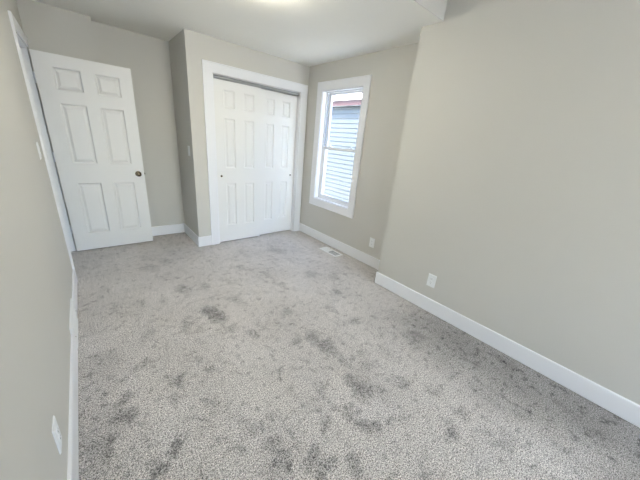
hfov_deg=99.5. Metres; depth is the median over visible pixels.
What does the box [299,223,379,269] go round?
baseboard
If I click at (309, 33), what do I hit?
ceiling
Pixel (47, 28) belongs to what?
wall
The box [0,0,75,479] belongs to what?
wall
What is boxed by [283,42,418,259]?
wall
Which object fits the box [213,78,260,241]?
door
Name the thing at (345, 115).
neighbouring house
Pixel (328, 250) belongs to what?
floor vent
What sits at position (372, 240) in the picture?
outlet
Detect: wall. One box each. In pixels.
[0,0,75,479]
[16,0,97,249]
[91,21,184,235]
[169,28,309,237]
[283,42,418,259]
[378,0,639,404]
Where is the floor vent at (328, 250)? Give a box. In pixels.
[319,247,342,256]
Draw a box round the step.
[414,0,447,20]
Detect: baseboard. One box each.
[67,269,78,479]
[151,223,299,246]
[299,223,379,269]
[375,272,639,427]
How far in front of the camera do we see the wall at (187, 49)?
3.28 m
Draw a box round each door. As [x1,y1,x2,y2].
[29,49,152,250]
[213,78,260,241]
[259,89,296,234]
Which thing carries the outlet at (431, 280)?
attached to the wall at (516, 186)
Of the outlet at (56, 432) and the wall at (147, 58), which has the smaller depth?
the outlet at (56, 432)
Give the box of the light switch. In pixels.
[36,142,41,159]
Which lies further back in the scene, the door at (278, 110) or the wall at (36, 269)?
the door at (278, 110)
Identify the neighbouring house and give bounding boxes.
[324,93,361,201]
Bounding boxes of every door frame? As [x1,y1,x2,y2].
[7,10,77,280]
[202,59,307,244]
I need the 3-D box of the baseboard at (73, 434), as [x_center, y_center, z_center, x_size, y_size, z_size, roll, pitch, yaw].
[0.017,1.503,-0.033,0.013,0.134,7.382,-11,26,-38]
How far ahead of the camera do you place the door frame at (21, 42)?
2.53 m
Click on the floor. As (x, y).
(275, 355)
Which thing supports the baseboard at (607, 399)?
attached to the wall at (516, 186)
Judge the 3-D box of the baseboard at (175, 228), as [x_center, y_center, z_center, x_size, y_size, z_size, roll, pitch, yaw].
[-1.665,-0.110,3.958,2.860,0.134,0.685,-11,26,-38]
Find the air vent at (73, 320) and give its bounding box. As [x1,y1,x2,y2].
[69,298,77,348]
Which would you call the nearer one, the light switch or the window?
the light switch
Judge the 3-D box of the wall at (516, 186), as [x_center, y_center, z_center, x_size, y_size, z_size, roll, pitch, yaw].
[2.763,0.100,0.619,0.296,2.800,5.945,-11,26,-38]
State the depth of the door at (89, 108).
3.00 m
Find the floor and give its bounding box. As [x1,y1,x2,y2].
[71,230,639,479]
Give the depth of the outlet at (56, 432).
1.03 m
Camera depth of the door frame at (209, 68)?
3.52 m
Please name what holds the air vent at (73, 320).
in the wall at (36, 269)
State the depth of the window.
3.75 m
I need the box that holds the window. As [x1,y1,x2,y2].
[309,75,371,218]
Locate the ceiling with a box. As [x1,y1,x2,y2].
[32,0,441,66]
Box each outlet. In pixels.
[52,415,61,453]
[369,237,374,247]
[426,273,436,287]
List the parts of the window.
sash, frame, sash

